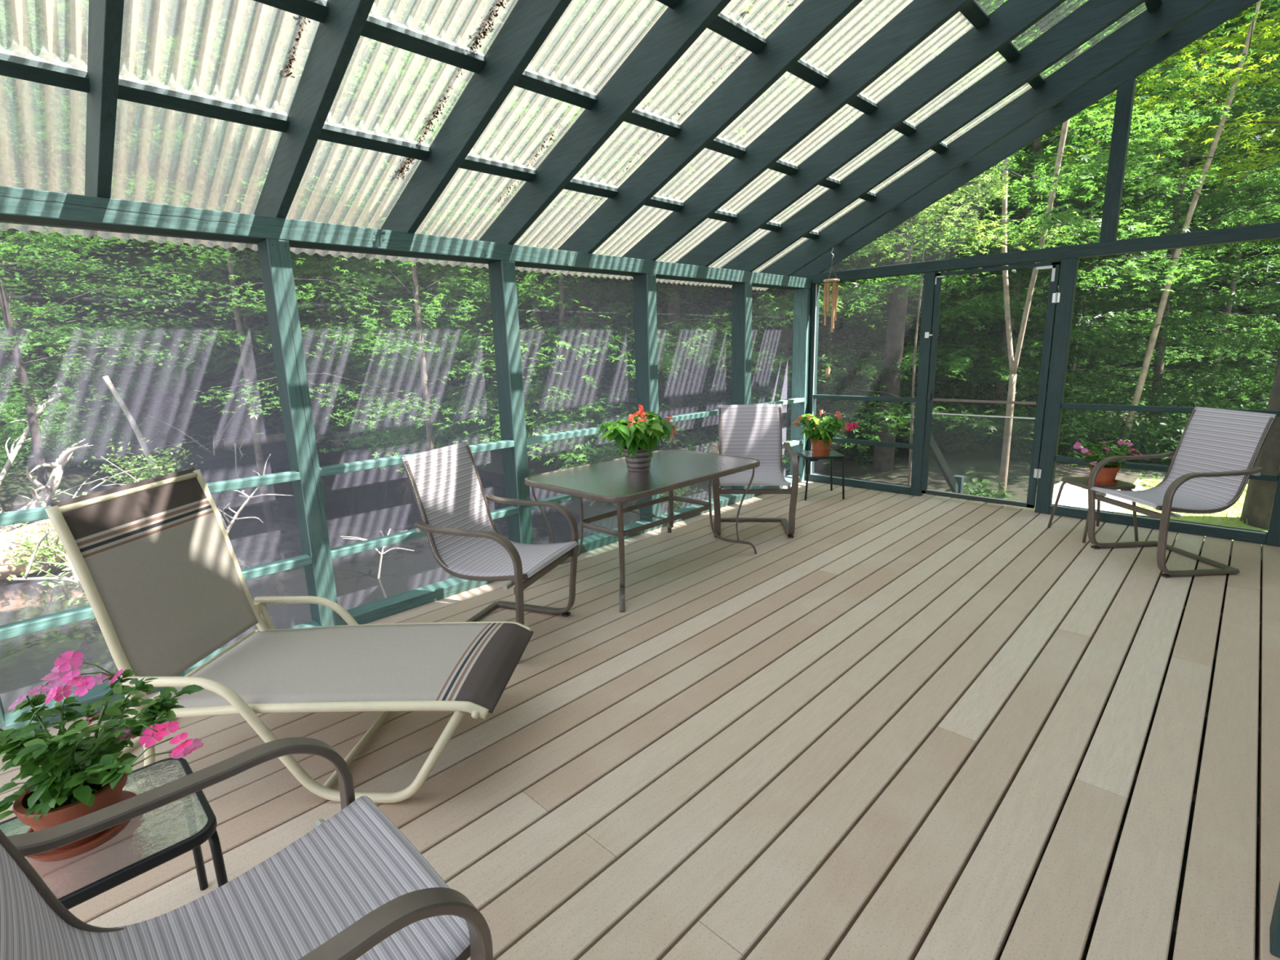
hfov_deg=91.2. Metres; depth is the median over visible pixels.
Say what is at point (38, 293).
tree
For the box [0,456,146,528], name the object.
brush pile
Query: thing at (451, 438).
shrub
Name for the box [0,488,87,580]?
plant
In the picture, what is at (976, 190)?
tree
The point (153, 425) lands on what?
tree
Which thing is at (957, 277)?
tree
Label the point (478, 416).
shrub
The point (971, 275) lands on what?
tree
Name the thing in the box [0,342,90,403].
shrub
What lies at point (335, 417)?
shrub
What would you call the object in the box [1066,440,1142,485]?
potted impatiens
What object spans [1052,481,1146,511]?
garden path
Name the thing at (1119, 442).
flower
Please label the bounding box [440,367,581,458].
shrub
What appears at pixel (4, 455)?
shrub
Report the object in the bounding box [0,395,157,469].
shrub
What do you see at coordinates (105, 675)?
flower
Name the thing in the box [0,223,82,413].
tree
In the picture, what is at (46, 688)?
flower
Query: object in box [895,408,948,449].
shrub
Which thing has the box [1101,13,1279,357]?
tree
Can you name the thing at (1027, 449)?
shrub
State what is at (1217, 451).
patio chair
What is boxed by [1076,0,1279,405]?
tree
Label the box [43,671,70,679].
flower
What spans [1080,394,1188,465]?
shrub
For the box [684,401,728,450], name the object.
shrub
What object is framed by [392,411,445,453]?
fallen log
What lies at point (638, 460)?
pot
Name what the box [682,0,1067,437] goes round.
tree
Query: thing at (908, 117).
tree
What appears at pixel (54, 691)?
flower
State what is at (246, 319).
tree
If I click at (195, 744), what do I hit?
flower
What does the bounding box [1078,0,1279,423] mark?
tree
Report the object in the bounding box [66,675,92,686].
flower
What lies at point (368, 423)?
shrub
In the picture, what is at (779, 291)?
tree
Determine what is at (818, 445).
pot
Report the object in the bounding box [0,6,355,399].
tree
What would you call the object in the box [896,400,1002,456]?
shrub
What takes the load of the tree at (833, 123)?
on the ground at (982, 464)
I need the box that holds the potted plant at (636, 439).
[597,405,682,471]
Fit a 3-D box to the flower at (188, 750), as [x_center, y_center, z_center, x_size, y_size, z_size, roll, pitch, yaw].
[-0.953,0.562,1.300,0.041,0.009,0.041,10,16,43]
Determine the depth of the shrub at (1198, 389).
11.19 m
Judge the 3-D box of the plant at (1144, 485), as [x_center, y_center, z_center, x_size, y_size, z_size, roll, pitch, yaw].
[6.433,0.135,7.361,0.997,0.488,0.847,1,12,13]
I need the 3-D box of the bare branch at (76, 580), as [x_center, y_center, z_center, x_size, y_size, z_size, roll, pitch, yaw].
[-5.495,0.977,6.096,0.637,1.268,1.056,-7,13,-24]
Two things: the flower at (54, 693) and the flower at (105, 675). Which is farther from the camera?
the flower at (105, 675)
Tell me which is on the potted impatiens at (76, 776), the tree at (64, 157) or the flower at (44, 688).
the flower at (44, 688)
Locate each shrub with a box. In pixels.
[0,294,142,417]
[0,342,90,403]
[0,393,71,484]
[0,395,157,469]
[0,525,93,626]
[188,339,313,403]
[223,401,275,439]
[255,387,333,417]
[257,332,368,403]
[314,394,363,426]
[328,321,439,404]
[333,372,462,439]
[338,391,415,430]
[351,315,490,420]
[392,400,479,446]
[393,330,536,422]
[410,293,612,422]
[437,381,537,451]
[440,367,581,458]
[473,310,695,438]
[486,299,715,412]
[489,399,591,466]
[526,403,618,471]
[530,400,663,472]
[558,421,706,506]
[561,440,636,506]
[659,424,695,446]
[683,421,717,452]
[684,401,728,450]
[815,388,877,448]
[830,404,911,465]
[841,402,898,448]
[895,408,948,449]
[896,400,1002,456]
[931,404,998,453]
[967,376,1075,443]
[975,392,1100,463]
[1013,391,1147,458]
[1014,376,1145,449]
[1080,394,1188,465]
[1094,378,1235,451]
[1121,392,1264,462]
[1159,395,1268,441]
[1245,386,1268,409]
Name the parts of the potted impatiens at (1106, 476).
stem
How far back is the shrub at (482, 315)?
21.92 m
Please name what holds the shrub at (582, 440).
on the ground at (982, 464)
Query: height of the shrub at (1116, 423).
1.181 m
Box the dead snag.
[372,373,414,447]
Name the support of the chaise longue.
on the floor
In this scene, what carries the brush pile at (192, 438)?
on the ground at (982, 464)
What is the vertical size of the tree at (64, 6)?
20.098 m
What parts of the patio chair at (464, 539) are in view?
rail, arm frame, rail, arm frame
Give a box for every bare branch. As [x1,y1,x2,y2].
[12,529,81,586]
[217,453,293,533]
[340,528,413,578]
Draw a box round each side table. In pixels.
[0,757,227,909]
[795,449,845,500]
[1047,476,1138,542]
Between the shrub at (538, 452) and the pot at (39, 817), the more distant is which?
the shrub at (538, 452)
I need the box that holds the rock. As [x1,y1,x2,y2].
[328,422,364,446]
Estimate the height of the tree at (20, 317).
17.232 m
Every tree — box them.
[0,0,226,506]
[0,0,263,415]
[0,0,271,462]
[0,0,313,433]
[0,0,613,450]
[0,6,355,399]
[0,7,188,476]
[0,75,155,466]
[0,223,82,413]
[0,317,30,441]
[1,36,145,408]
[1,228,76,388]
[8,40,207,394]
[31,34,387,490]
[51,0,368,436]
[63,0,533,421]
[84,0,491,448]
[94,130,389,410]
[135,0,385,419]
[181,0,558,433]
[191,2,611,450]
[240,0,599,443]
[267,8,625,401]
[269,0,665,457]
[320,0,714,464]
[320,118,550,404]
[329,2,702,415]
[335,0,826,472]
[357,0,938,470]
[378,0,692,502]
[402,0,832,455]
[467,12,724,389]
[535,0,1192,464]
[543,0,966,477]
[573,2,870,434]
[587,3,850,392]
[611,0,950,419]
[658,0,904,402]
[662,0,1019,398]
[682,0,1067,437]
[733,0,1219,467]
[751,0,1139,426]
[779,123,986,379]
[780,0,1149,471]
[784,0,1279,498]
[817,0,1178,424]
[817,0,1279,438]
[830,117,1031,350]
[832,158,1100,485]
[838,10,1079,379]
[860,2,1151,417]
[885,20,1081,381]
[955,0,1246,417]
[963,20,1240,385]
[995,0,1279,428]
[995,97,1186,333]
[997,32,1164,365]
[1014,0,1279,461]
[1048,0,1279,378]
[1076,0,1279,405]
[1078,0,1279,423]
[1083,50,1256,358]
[1092,1,1279,395]
[1093,16,1279,403]
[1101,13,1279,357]
[1151,91,1279,330]
[1160,161,1279,440]
[1240,361,1279,529]
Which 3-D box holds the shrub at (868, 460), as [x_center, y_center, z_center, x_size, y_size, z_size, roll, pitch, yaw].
[4.435,-0.856,11.722,1.810,1.181,1.823,-3,12,-7]
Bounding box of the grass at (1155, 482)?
[1115,477,1247,524]
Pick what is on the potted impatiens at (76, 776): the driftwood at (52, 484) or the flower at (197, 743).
the flower at (197, 743)
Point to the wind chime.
(835, 285)
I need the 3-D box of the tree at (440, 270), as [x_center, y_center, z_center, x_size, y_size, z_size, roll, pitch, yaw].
[-4.600,-19.016,22.462,16.968,33.558,14.712,8,15,38]
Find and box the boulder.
[0,519,69,579]
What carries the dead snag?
on the ground at (982, 464)
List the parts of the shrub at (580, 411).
stem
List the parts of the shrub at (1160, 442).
stem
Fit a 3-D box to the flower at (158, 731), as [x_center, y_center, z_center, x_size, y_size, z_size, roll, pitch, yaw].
[-0.985,0.518,1.304,0.044,0.010,0.045,-5,12,-17]
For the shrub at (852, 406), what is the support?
on the ground at (982, 464)
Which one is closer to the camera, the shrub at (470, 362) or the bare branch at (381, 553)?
the bare branch at (381, 553)
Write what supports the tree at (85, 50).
on the ground at (982, 464)
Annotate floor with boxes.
[0,480,1279,959]
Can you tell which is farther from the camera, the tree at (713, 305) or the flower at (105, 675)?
the tree at (713, 305)
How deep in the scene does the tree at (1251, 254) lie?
17.86 m
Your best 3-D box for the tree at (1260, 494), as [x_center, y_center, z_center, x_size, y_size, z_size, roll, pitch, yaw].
[6.580,-3.279,5.614,1.377,8.331,1.417,0,12,9]
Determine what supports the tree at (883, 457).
on the ground at (982, 464)
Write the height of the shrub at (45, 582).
1.372 m
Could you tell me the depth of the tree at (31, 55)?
21.31 m
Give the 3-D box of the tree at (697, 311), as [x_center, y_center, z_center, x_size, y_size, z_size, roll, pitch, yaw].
[-0.178,-9.597,12.781,10.166,18.708,9.315,-2,12,-3]
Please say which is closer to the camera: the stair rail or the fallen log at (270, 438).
the stair rail
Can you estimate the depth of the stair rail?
6.35 m
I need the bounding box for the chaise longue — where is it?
[44,467,533,803]
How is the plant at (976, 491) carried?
on the ground at (982, 464)
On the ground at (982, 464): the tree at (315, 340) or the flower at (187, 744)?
the tree at (315, 340)
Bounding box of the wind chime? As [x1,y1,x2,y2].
[822,247,839,377]
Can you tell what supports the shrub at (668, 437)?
on the ground at (982, 464)
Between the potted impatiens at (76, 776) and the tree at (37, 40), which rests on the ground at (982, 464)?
the tree at (37, 40)
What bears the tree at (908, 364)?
on the ground at (982, 464)
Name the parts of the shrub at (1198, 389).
stem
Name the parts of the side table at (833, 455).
leg, table frame, glass, leg, leg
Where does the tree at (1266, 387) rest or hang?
on the ground at (982, 464)
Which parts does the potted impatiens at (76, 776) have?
stem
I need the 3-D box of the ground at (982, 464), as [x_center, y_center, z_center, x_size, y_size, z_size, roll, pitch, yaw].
[13.163,-7.919,41.830,146.000,4.180,128.000,10,16,43]
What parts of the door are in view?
handle, panel trim, rail, panel trim, rail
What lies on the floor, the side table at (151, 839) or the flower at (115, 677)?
the side table at (151, 839)
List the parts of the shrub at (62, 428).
stem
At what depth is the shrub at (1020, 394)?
12.77 m
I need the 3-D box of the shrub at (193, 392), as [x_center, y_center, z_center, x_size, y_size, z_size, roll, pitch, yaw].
[-14.185,-4.353,24.240,6.175,4.001,6.132,-12,16,-41]
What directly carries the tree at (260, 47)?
on the ground at (982, 464)
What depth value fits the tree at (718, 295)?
11.71 m
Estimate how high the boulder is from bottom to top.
0.946 m
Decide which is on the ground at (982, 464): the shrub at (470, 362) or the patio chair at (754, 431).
the shrub at (470, 362)
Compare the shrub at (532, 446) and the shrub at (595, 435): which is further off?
the shrub at (532, 446)
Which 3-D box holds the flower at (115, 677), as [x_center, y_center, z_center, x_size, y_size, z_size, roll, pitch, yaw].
[-1.124,0.422,1.343,0.037,0.026,0.028,10,16,43]
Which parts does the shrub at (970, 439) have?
stem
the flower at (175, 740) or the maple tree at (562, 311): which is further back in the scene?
the maple tree at (562, 311)
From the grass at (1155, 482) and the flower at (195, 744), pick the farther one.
the grass at (1155, 482)
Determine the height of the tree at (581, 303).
19.487 m
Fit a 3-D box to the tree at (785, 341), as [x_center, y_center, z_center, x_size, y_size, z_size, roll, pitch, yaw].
[2.428,-9.274,10.420,10.359,19.062,9.492,-6,13,-21]
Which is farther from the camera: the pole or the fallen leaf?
the pole
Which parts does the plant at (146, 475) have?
stem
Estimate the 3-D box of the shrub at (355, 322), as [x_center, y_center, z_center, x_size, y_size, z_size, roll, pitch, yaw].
[-9.631,-4.184,23.348,6.174,4.001,6.132,-4,12,-11]
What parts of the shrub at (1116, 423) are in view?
stem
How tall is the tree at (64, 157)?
37.420 m
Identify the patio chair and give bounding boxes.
[0,737,493,959]
[401,441,577,624]
[711,404,799,537]
[1088,406,1275,577]
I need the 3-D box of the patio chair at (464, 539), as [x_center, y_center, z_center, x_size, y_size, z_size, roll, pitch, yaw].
[-0.700,0.313,3.077,0.638,0.926,0.607,3,13,20]
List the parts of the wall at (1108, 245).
corner post, plate, rail, rail, post, post, plate, rail, rail, post, post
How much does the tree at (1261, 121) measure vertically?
9.939 m
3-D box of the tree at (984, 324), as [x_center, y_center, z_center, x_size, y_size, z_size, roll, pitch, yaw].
[11.893,-11.392,20.173,8.755,18.668,8.502,-2,12,0]
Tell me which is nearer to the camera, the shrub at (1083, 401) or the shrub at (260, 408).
the shrub at (1083, 401)
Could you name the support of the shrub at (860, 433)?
on the ground at (982, 464)
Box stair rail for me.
[914,422,964,498]
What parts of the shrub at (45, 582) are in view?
stem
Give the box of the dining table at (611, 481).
[524,448,759,612]
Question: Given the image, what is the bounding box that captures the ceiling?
[0,0,1260,289]
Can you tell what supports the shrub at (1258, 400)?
on the ground at (982, 464)
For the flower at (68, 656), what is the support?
on the potted impatiens at (76, 776)
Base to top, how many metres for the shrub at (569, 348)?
4.001 m
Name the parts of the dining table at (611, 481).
leg, leg, glass, leg, leg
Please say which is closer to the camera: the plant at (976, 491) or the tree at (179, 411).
the plant at (976, 491)
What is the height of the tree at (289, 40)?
20.283 m
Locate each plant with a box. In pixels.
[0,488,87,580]
[84,436,208,486]
[944,471,1013,503]
[1132,473,1246,492]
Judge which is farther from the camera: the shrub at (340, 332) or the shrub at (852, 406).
the shrub at (340, 332)
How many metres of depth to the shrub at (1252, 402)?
9.35 m
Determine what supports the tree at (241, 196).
on the ground at (982, 464)
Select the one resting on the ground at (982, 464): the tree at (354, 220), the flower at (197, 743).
the tree at (354, 220)
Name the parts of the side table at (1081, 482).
leg, leg, table frame, leg, leg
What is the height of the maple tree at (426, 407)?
7.922 m
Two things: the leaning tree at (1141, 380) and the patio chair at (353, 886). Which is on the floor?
the patio chair at (353, 886)
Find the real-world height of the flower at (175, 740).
0.007 m
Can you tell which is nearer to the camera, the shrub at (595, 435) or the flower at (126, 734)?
the flower at (126, 734)
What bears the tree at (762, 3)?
on the ground at (982, 464)
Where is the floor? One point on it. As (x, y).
(801, 747)
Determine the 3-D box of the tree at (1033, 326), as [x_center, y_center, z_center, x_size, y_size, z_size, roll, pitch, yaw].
[10.316,-7.146,14.117,5.779,11.860,5.899,2,12,15]
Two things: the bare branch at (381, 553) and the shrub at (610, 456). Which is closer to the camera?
the bare branch at (381, 553)
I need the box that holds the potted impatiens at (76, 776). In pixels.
[0,650,204,862]
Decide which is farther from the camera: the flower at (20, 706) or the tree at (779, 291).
the tree at (779, 291)
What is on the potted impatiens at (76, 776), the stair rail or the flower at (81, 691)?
the flower at (81, 691)
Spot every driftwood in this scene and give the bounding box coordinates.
[0,382,66,485]
[0,438,93,534]
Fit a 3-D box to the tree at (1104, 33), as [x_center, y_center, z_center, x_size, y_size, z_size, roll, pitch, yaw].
[21.155,-16.139,29.902,10.374,22.780,10.683,5,14,28]
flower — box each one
[8,693,26,710]
[26,684,49,695]
[42,680,59,693]
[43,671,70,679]
[44,686,57,704]
[50,663,65,681]
[51,684,71,701]
[53,650,84,671]
[59,668,80,684]
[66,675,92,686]
[74,676,95,696]
[93,671,110,684]
[108,668,123,684]
[116,728,137,740]
[139,724,164,747]
[152,720,179,737]
[168,732,188,744]
[168,745,192,759]
[170,738,192,755]
[182,737,202,749]
[191,742,204,751]
[1080,448,1088,453]
[1117,440,1125,444]
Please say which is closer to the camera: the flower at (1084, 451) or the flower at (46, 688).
the flower at (46, 688)
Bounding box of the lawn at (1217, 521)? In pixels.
[1115,478,1267,547]
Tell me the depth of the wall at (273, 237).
3.21 m
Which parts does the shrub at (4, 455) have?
stem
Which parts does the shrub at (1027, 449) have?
stem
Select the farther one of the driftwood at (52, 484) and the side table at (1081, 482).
the driftwood at (52, 484)
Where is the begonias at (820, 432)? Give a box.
[791,409,859,453]
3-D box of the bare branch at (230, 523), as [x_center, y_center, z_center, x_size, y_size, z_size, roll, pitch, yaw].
[-5.939,0.311,9.485,0.851,1.298,0.990,8,15,37]
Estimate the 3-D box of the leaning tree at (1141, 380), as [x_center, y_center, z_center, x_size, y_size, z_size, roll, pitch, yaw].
[8.102,-5.376,8.412,4.992,11.270,5.064,-6,13,-20]
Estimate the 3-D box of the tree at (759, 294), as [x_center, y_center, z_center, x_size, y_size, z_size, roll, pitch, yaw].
[3.483,-11.248,16.486,10.796,20.369,9.585,2,12,18]
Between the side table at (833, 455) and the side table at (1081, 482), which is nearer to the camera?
the side table at (1081, 482)
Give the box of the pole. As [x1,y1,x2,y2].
[102,375,156,476]
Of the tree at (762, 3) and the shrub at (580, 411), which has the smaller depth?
the shrub at (580, 411)
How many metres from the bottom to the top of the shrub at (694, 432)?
0.986 m
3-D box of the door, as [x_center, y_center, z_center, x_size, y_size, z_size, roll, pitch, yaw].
[2.825,-0.758,5.173,0.966,1.905,0.054,10,16,43]
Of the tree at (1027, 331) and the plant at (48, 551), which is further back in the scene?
the tree at (1027, 331)
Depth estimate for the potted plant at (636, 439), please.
3.81 m
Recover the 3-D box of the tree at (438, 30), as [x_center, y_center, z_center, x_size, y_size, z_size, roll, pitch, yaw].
[-2.208,-8.389,11.793,8.343,16.774,8.173,-12,16,-41]
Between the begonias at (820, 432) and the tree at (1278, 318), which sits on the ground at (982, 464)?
the tree at (1278, 318)
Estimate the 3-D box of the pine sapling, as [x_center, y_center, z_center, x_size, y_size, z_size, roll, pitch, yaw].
[0.408,0.028,8.757,1.392,1.159,1.372,0,12,9]
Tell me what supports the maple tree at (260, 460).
on the ground at (982, 464)
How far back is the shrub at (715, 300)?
18.15 m
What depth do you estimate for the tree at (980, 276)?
23.65 m
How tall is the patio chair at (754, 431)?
0.926 m
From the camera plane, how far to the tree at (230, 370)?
16.58 m
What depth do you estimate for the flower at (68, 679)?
1.32 m
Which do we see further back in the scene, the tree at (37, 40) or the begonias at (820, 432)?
the tree at (37, 40)
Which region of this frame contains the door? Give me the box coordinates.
[921,260,1060,508]
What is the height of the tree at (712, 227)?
29.444 m
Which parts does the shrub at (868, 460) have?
stem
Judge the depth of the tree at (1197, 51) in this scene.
27.23 m
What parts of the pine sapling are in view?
stem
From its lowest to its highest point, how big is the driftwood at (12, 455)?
2.102 m
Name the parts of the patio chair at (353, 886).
rail, arm frame, arm frame, rail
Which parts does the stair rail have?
post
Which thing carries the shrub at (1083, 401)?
on the ground at (982, 464)
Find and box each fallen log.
[223,422,354,451]
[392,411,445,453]
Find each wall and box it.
[0,186,810,732]
[804,76,1279,958]
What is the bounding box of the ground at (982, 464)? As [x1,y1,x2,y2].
[0,326,1275,959]
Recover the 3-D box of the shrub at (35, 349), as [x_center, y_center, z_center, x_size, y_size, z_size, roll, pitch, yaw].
[-19.505,-3.828,21.412,7.656,4.556,6.339,-4,12,-10]
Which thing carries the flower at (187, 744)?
on the potted impatiens at (76, 776)
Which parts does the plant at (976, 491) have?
stem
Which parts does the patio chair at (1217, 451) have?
arm frame, rail, arm frame, rail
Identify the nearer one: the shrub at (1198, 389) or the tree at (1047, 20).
the shrub at (1198, 389)
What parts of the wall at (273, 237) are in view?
post, rail, rail, post, plate, plate, rail, rail, post, rail, rail, post, rail, post, rail, rail, post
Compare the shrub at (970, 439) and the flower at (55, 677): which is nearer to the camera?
the flower at (55, 677)
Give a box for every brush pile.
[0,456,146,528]
[133,399,477,470]
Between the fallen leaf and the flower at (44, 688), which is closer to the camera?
the flower at (44, 688)
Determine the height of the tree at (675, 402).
20.390 m
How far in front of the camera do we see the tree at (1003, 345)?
11.34 m
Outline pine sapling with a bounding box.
[638,444,711,513]
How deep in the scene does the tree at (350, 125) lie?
23.68 m
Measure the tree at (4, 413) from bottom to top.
16.546 m
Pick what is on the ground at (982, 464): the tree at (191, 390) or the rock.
the tree at (191, 390)
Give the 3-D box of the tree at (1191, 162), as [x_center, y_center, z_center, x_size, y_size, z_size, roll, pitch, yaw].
[17.891,-10.187,17.373,7.338,15.928,7.837,-1,12,5]
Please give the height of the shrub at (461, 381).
4.001 m
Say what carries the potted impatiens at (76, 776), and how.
on the side table at (151, 839)
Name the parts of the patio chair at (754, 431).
arm frame, rail, rail, arm frame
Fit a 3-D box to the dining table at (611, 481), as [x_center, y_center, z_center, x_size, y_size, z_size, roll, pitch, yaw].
[0.057,0.242,4.007,0.868,0.643,1.382,10,16,43]
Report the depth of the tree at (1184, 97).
34.31 m
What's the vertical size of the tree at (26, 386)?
9.365 m
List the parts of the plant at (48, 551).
stem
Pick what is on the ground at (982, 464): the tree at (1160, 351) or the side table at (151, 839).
the tree at (1160, 351)
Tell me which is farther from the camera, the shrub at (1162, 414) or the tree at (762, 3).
the tree at (762, 3)
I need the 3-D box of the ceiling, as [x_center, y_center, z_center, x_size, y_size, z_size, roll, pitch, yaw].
[0.228,-2.120,1.648,5.150,2.369,8.330,10,16,43]
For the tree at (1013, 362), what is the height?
8.866 m
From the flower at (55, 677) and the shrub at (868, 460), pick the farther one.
the shrub at (868, 460)
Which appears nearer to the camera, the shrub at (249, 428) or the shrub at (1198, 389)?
the shrub at (1198, 389)
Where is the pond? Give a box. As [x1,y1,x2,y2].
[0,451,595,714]
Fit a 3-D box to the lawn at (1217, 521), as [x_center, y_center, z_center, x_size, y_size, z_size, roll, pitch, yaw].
[6.948,0.481,6.933,2.600,0.250,3.400,10,16,43]
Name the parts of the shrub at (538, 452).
stem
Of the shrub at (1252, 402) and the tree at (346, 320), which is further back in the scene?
the tree at (346, 320)
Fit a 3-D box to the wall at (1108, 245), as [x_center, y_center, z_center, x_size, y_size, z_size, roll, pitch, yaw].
[1.851,-1.420,3.255,4.550,4.104,3.980,10,16,43]
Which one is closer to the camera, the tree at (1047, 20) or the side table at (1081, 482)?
the side table at (1081, 482)
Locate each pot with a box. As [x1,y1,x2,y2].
[12,757,128,849]
[622,446,653,471]
[809,437,832,451]
[1088,463,1120,482]
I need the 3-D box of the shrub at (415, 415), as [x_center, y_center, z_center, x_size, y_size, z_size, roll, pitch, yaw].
[-6.658,-2.107,17.735,3.776,2.247,3.127,2,13,19]
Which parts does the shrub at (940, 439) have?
stem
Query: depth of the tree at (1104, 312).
21.93 m

